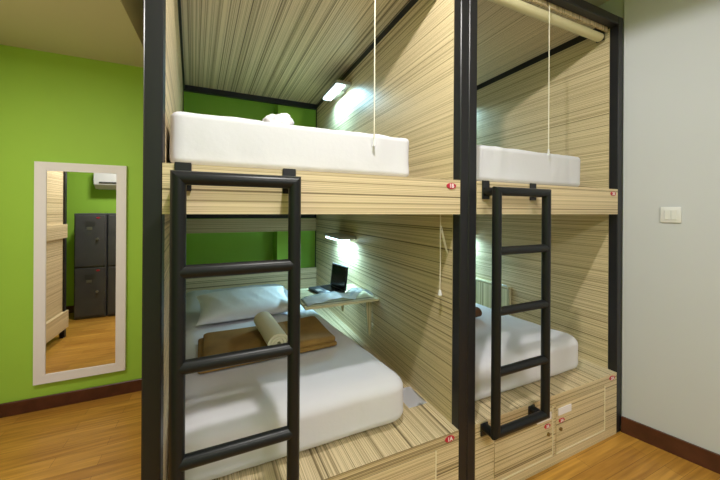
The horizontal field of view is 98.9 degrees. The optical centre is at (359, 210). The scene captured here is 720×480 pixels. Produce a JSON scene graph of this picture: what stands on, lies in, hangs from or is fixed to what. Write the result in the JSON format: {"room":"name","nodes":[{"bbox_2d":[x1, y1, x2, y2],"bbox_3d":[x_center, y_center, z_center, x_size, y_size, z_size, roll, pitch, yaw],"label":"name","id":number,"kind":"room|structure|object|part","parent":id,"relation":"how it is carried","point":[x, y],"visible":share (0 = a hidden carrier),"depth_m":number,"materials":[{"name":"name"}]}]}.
{"room":"dormitory","nodes":[
{"label":"dormitory","id":0,"kind":"room"},
{"bbox_2d":[0,44,143,403],"bbox_3d":[-2.575,-0.021,2.219,2.010,2.510,1.046,0,0,-24],"label":"wall","id":1,"kind":"structure","parent":0,"point":[54,107],"depth_m":1.93,"materials":[{"name":"green paint"}]},
{"bbox_2d":[0,378,141,417],"bbox_3d":[-2.366,1.194,1.735,2.010,0.082,0.014,0,0,-24],"label":"baseboard","id":2,"kind":"structure","parent":1,"relation":"attached to","point":[18,407],"depth_m":1.96,"materials":[{"name":"red wood"}]},
{"bbox_2d":[33,161,126,385],"bbox_3d":[-1.789,0.388,1.985,0.460,1.371,0.023,0,0,-24],"label":"wall mirror","id":3,"kind":"object","parent":1,"relation":"attached to","point":[80,273],"visible":1,"depth_m":1.98,"materials":[{"name":"white paint"}]},
{"bbox_3d":[-1.788,0.388,1.985,0.360,1.271,0.006,0,0,-24],"label":"glass","id":4,"kind":"part","parent":3,"relation":"part of","materials":[{"name":"white mirror"}]},
{"bbox_2d":[0,0,143,67],"bbox_3d":[-2.172,-1.131,1.333,2.010,0.285,0.894,0,0,-24],"label":"ceiling","id":5,"kind":"structure","parent":0,"point":[112,31],"depth_m":1.67,"materials":[{"name":"paint"}]},
{"bbox_2d":[184,91,315,267],"bbox_3d":[-0.692,-0.009,3.579,2.540,2.510,0.100,0,0,-24],"label":"wall","id":6,"kind":"structure","parent":0,"point":[201,248],"depth_m":3.24,"materials":[{"name":"green paint"}]},
{"bbox_2d":[273,104,302,267],"bbox_3d":[-0.785,-0.010,3.329,0.255,2.510,0.280,0,0,-24],"label":"wall pillar","id":7,"kind":"structure","parent":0,"point":[280,238],"depth_m":3.19,"materials":[{"name":"green paint"}]},
{"bbox_2d":[0,391,719,479],"bbox_3d":[0.010,1.300,0.939,6.000,0.100,6.100,0,0,-24],"label":"floor","id":8,"kind":"structure","parent":0,"point":[98,439],"depth_m":1.58,"materials":[{"name":"brown wood"}]},
{"bbox_2d":[141,0,468,479],"bbox_3d":[-0.585,0.062,2.012,1.307,2.369,2.179,0,0,-24],"label":"bunk bed","id":9,"kind":"object","parent":8,"relation":"on","point":[290,53],"visible":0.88,"depth_m":1.48,"materials":[{"name":"beige wood"}]},
{"bbox_3d":[-0.573,0.069,0.855,0.045,2.355,0.045,0,0,-24],"label":"post","id":10,"kind":"part","parent":9,"relation":"part of","materials":[{"name":"black metal"}]},
{"bbox_3d":[-1.081,0.089,1.794,0.036,2.308,2.093,0,0,-29],"label":"panel","id":11,"kind":"part","parent":9,"relation":"part of","materials":[{"name":"brown wood"}]},
{"bbox_3d":[-1.071,-1.088,1.795,0.058,0.047,2.095,0,0,-29],"label":"rail","id":12,"kind":"part","parent":9,"relation":"part of","materials":[{"name":"black metal"}]},
{"bbox_2d":[168,162,300,479],"bbox_3d":[-0.347,0.415,0.885,0.341,1.096,0.085,0,0,-24],"label":"ladder","id":13,"kind":"object","parent":9,"relation":"attached to","point":[182,178],"visible":1,"depth_m":0.84,"materials":[{"name":"black metal"}]},
{"bbox_3d":[-0.495,-0.094,0.861,0.042,0.080,0.006,0,0,-24],"label":"mounting plate","id":14,"kind":"part","parent":13,"relation":"part of","materials":[{"name":"black metal"}]},
{"bbox_3d":[-0.225,-0.092,0.982,0.042,0.080,0.006,0,0,-24],"label":"mounting plate","id":15,"kind":"part","parent":13,"relation":"part of","materials":[{"name":"black metal"}]},
{"bbox_3d":[-1.013,-1.086,2.986,1.217,0.051,0.045,0,0,-24],"label":"rail","id":16,"kind":"part","parent":9,"relation":"part of","materials":[{"name":"black metal"}]},
{"bbox_3d":[-1.020,0.059,2.986,1.217,0.040,0.045,0,0,-24],"label":"rail","id":17,"kind":"part","parent":9,"relation":"part of","materials":[{"name":"black metal"}]},
{"bbox_3d":[-1.008,0.744,2.953,1.208,0.311,0.030,0,0,-24],"label":"headboard","id":18,"kind":"part","parent":9,"relation":"part of","materials":[{"name":"brown wood"}]},
{"bbox_2d":[169,111,408,176],"bbox_3d":[-0.641,-0.219,1.926,0.844,0.173,2.019,0,0,-29],"label":"mattress","id":19,"kind":"object","parent":9,"relation":"on","point":[196,139],"visible":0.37,"depth_m":1.03,"materials":[{"name":"white fabric"}]},
{"bbox_2d":[262,113,293,124],"bbox_3d":[-0.323,-0.342,1.204,0.128,0.079,0.109,0,0,-24],"label":"bundle","id":20,"kind":"object","parent":19,"relation":"on","point":[282,118],"visible":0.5,"depth_m":1.17,"materials":[{"name":"white fabric"}]},
{"bbox_2d":[185,284,402,479],"bbox_3d":[-0.658,0.794,1.979,0.870,0.213,2.024,0,0,-29],"label":"mattress","id":21,"kind":"object","parent":9,"relation":"on","point":[345,390],"visible":0.5,"depth_m":1.20,"materials":[{"name":"white fabric"}]},
{"bbox_2d":[196,286,287,325],"bbox_3d":[-0.765,0.616,2.070,0.600,0.144,0.372,0,0,-29],"label":"pillow","id":22,"kind":"object","parent":21,"relation":"on","point":[238,303],"visible":0.93,"depth_m":1.98,"materials":[{"name":"white fabric"}]},
{"bbox_2d":[197,316,336,373],"bbox_3d":[-0.475,0.660,1.581,0.633,0.055,0.363,0,0,-27],"label":"folded blanket","id":23,"kind":"object","parent":21,"relation":"on","point":[314,335],"visible":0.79,"depth_m":1.53,"materials":[{"name":"brown fabric"}]},
{"bbox_2d":[254,312,286,345],"bbox_3d":[-0.445,0.591,1.528,0.099,0.079,0.340,0,0,-29],"label":"rolled towel","id":24,"kind":"object","parent":23,"relation":"on","point":[270,330],"visible":0.96,"depth_m":1.46,"materials":[{"name":"beige fabric"}]},
{"bbox_3d":[-0.579,-1.114,2.015,1.217,0.018,2.083,0,0,-24],"label":"ceiling panel","id":25,"kind":"part","parent":9,"relation":"part of","materials":[{"name":"brown wood"}]},
{"bbox_3d":[-0.445,0.093,3.244,0.045,2.308,0.045,0,0,-24],"label":"post","id":26,"kind":"part","parent":9,"relation":"part of","materials":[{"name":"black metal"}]},
{"bbox_2d":[322,80,351,100],"bbox_3d":[-0.193,-0.957,2.486,0.124,0.038,0.360,0,0,-24],"label":"reading lamp","id":27,"kind":"object","parent":9,"relation":"attached to","point":[338,88],"visible":1,"depth_m":2.43,"materials":[{"name":"grey plastic"}]},
{"bbox_2d":[323,84,344,100],"bbox_3d":[-0.213,-0.945,2.477,0.070,0.014,0.336,0,0,-24],"label":"diffuser","id":28,"kind":"object","parent":27,"relation":"attached to","point":[334,90],"depth_m":2.46,"materials":[{"name":"white plastic"}]},
{"bbox_2d":[300,284,378,334],"bbox_3d":[-0.182,0.676,2.018,0.466,0.255,0.430,0,0,-24],"label":"folding table","id":29,"kind":"object","parent":9,"relation":"attached to","point":[363,297],"visible":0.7,"depth_m":1.92,"materials":[{"name":"brown wood"}]},
{"bbox_2d":[308,263,347,293],"bbox_3d":[-0.217,0.464,2.090,0.196,0.169,0.210,0,0,-34],"label":"laptop","id":30,"kind":"object","parent":29,"relation":"on","point":[339,273],"visible":0.94,"depth_m":2.10,"materials":[{"name":"grey plastic"}]},
{"bbox_3d":[-0.146,0.459,2.138,0.009,0.158,0.210,8,-4,-34],"label":"screen lid","id":31,"kind":"part","parent":30,"relation":"part of","materials":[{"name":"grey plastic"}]},
{"bbox_2d":[301,288,373,306],"bbox_3d":[-0.134,0.517,1.896,0.430,0.058,0.165,0,0,-24],"label":"newspaper","id":32,"kind":"object","parent":29,"relation":"on","point":[309,300],"visible":1,"depth_m":1.88,"materials":[{"name":"paper"}]},
{"bbox_2d":[325,233,355,241],"bbox_3d":[-0.159,0.208,2.394,0.124,0.038,0.380,0,0,-24],"label":"reading lamp","id":33,"kind":"object","parent":9,"relation":"attached to","point":[340,237],"visible":1,"depth_m":2.27,"materials":[{"name":"grey plastic"}]},
{"bbox_2d":[326,236,349,241],"bbox_3d":[-0.179,0.220,2.385,0.070,0.014,0.356,0,0,-24],"label":"diffuser","id":34,"kind":"object","parent":33,"relation":"attached to","point":[342,239],"depth_m":2.23,"materials":[{"name":"white plastic"}]},
{"bbox_3d":[-0.004,-1.081,2.272,0.046,0.047,2.083,0,0,-24],"label":"rail","id":35,"kind":"part","parent":9,"relation":"part of","materials":[{"name":"black metal"}]},
{"bbox_2d":[373,0,375,145],"bbox_3d":[-0.089,-0.671,1.121,1.014,0.860,0.074,0,0,-24],"label":"pull cord","id":36,"kind":"object","parent":9,"relation":"attached to","point":[374,144],"visible":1,"depth_m":1.15,"materials":[{"name":"beige fabric"}]},
{"bbox_3d":[0.055,-0.649,1.151,0.004,0.774,0.004,0,0,-24],"label":"pull cord","id":37,"kind":"part","parent":36,"relation":"part of","materials":[{"name":"white fabric"}]},
{"bbox_3d":[-0.015,0.096,2.271,0.036,2.308,2.083,0,0,-24],"label":"panel","id":38,"kind":"part","parent":9,"relation":"part of","materials":[{"name":"brown wood"}]},
{"bbox_3d":[0.119,1.078,1.145,0.395,0.240,0.004,0,0,-24],"label":"cabinet door","id":39,"kind":"part","parent":9,"relation":"part of","materials":[{"name":"brown wood"}]},
{"bbox_3d":[-0.072,1.087,1.060,1.047,0.326,0.004,0,0,-24],"label":"frame","id":40,"kind":"part","parent":9,"relation":"part of","materials":[{"name":"brown wood"}]},
{"bbox_2d":[403,387,426,407],"bbox_3d":[0.241,0.904,1.493,0.100,0.002,0.145,0,0,-24],"label":"paper sheet","id":41,"kind":"object","parent":9,"relation":"on","point":[411,398],"visible":0.79,"depth_m":1.48,"materials":[{"name":"white paper"}]},
{"bbox_2d":[438,214,447,295],"bbox_3d":[0.360,0.183,1.335,0.041,0.372,0.017,0,0,21],"label":"pull cord","id":42,"kind":"object","parent":9,"relation":"hanging from","point":[441,231],"visible":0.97,"depth_m":1.34,"materials":[{"name":"white fabric"}]},
{"bbox_3d":[0.349,0.173,1.340,0.005,0.352,0.004,0,0,-24],"label":"cord","id":43,"kind":"part","parent":42,"relation":"part of","materials":[{"name":"white fabric"}]},
{"bbox_3d":[0.424,0.075,1.301,0.045,2.355,0.045,0,0,-24],"label":"post","id":44,"kind":"part","parent":9,"relation":"part of","materials":[{"name":"black metal"}]},
{"bbox_2d":[466,0,622,479],"bbox_3d":[0.532,0.069,2.512,1.139,2.369,2.179,0,0,-24],"label":"bunk bed","id":45,"kind":"object","parent":8,"relation":"on","point":[509,48],"visible":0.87,"depth_m":1.82,"materials":[{"name":"beige wood"}]},
{"bbox_3d":[0.466,0.075,1.320,0.045,2.355,0.045,0,0,-24],"label":"post","id":46,"kind":"part","parent":45,"relation":"part of","materials":[{"name":"black metal"}]},
{"bbox_2d":[476,278,511,315],"bbox_3d":[1.062,0.733,2.553,0.039,0.307,0.450,0,0,-24],"label":"folding table","id":47,"kind":"object","parent":45,"relation":"attached to","point":[483,287],"visible":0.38,"depth_m":2.53,"materials":[{"name":"brown wood"}]},
{"bbox_2d":[480,180,550,439],"bbox_3d":[0.689,0.421,1.349,0.343,1.096,0.085,0,0,-24],"label":"ladder","id":48,"kind":"object","parent":45,"relation":"attached to","point":[535,415],"visible":1,"depth_m":1.30,"materials":[{"name":"black metal"}]},
{"bbox_3d":[0.534,0.941,1.324,0.042,0.054,0.006,0,0,-24],"label":"mounting plate","id":49,"kind":"part","parent":48,"relation":"part of","materials":[{"name":"black metal"}]},
{"bbox_3d":[0.541,-0.088,1.324,0.042,0.080,0.006,0,0,-24],"label":"mounting plate","id":50,"kind":"part","parent":48,"relation":"part of","materials":[{"name":"black metal"}]},
{"bbox_3d":[0.812,-0.086,1.446,0.042,0.080,0.006,0,0,-24],"label":"mounting plate","id":51,"kind":"part","parent":48,"relation":"part of","materials":[{"name":"black metal"}]},
{"bbox_3d":[0.768,1.082,1.436,0.387,0.240,0.004,0,0,-24],"label":"cabinet door","id":52,"kind":"part","parent":45,"relation":"part of","materials":[{"name":"brown wood"}]},
{"bbox_2d":[475,303,577,400],"bbox_3d":[0.469,0.801,2.453,0.875,0.213,1.962,0,0,-24],"label":"mattress","id":53,"kind":"object","parent":45,"relation":"on","point":[520,338],"visible":0.19,"depth_m":1.64,"materials":[{"name":"white fabric"}]},
{"bbox_2d":[476,307,481,316],"bbox_3d":[0.584,0.661,1.907,0.420,0.061,0.076,0,0,-30],"label":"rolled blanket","id":54,"kind":"object","parent":53,"relation":"on","point":[478,310],"visible":0.09,"depth_m":1.97,"materials":[{"name":"brown fabric"}]},
{"bbox_2d":[476,145,579,186],"bbox_3d":[0.458,-0.217,2.418,0.808,0.183,1.963,0,0,-24],"label":"mattress","id":55,"kind":"object","parent":45,"relation":"on","point":[493,163],"visible":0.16,"depth_m":1.51,"materials":[{"name":"white fabric"}]},
{"bbox_3d":[0.538,-1.107,2.514,1.049,0.018,2.083,0,0,-24],"label":"ceiling panel","id":56,"kind":"part","parent":45,"relation":"part of","materials":[{"name":"brown wood"}]},
{"bbox_3d":[1.026,0.102,2.736,0.036,2.308,2.083,0,0,-24],"label":"panel","id":57,"kind":"part","parent":45,"relation":"part of","materials":[{"name":"brown wood"}]},
{"bbox_3d":[1.037,-1.075,2.738,0.046,0.047,2.083,0,0,-24],"label":"rail","id":58,"kind":"part","parent":45,"relation":"part of","materials":[{"name":"black metal"}]},
{"bbox_3d":[0.967,1.093,1.524,1.049,0.326,0.004,0,0,-24],"label":"frame","id":59,"kind":"part","parent":45,"relation":"part of","materials":[{"name":"brown wood"}]},
{"bbox_2d":[488,0,607,153],"bbox_3d":[0.952,-0.688,1.586,1.018,0.812,0.074,0,0,-24],"label":"roller blind","id":60,"kind":"object","parent":45,"relation":"attached to","point":[520,6],"visible":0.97,"depth_m":1.61,"materials":[{"name":"beige fabric"}]},
{"bbox_3d":[0.953,-0.667,1.553,0.004,0.726,0.004,0,0,-24],"label":"pull cord","id":61,"kind":"part","parent":60,"relation":"part of","materials":[{"name":"beige fabric"}]},
{"bbox_3d":[1.156,1.084,1.609,0.407,0.240,0.004,0,0,-24],"label":"cabinet door","id":62,"kind":"part","parent":45,"relation":"part of","materials":[{"name":"brown wood"}]},
{"bbox_3d":[0.972,-1.075,1.543,1.049,0.047,0.045,0,0,-24],"label":"rail","id":63,"kind":"part","parent":45,"relation":"part of","materials":[{"name":"black metal"}]},
{"bbox_3d":[1.464,0.082,1.767,0.045,2.355,0.045,0,0,-24],"label":"post","id":64,"kind":"part","parent":45,"relation":"part of","materials":[{"name":"black metal"}]},
{"bbox_2d":[584,0,608,6],"bbox_3d":[0.026,-1.310,0.939,6.000,0.100,6.100,0,0,-24],"label":"ceiling","id":65,"kind":"structure","parent":0,"point":[597,3],"depth_m":1.85,"materials":[{"name":"paint"}]},
{"bbox_2d":[598,0,719,454],"bbox_3d":[2.107,0.008,1.885,1.214,2.510,5.920,0,0,-24],"label":"wall","id":66,"kind":"structure","parent":0,"point":[670,281],"depth_m":1.61,"materials":[{"name":"white paint"}]},
{"bbox_2d":[621,416,719,473],"bbox_3d":[2.506,1.222,0.543,0.012,0.088,3.164,0,0,-40],"label":"baseboard","id":67,"kind":"structure","parent":66,"relation":"attached to","point":[705,458],"depth_m":1.59,"materials":[{"name":"red wood"}]},
{"bbox_2d":[660,207,681,222],"bbox_3d":[1.618,0.024,1.604,0.013,0.082,0.078,0,0,-40],"label":"light switch","id":68,"kind":"object","parent":66,"relation":"attached to","point":[667,214],"visible":1,"depth_m":1.60,"materials":[{"name":"white plastic"}]}
]}

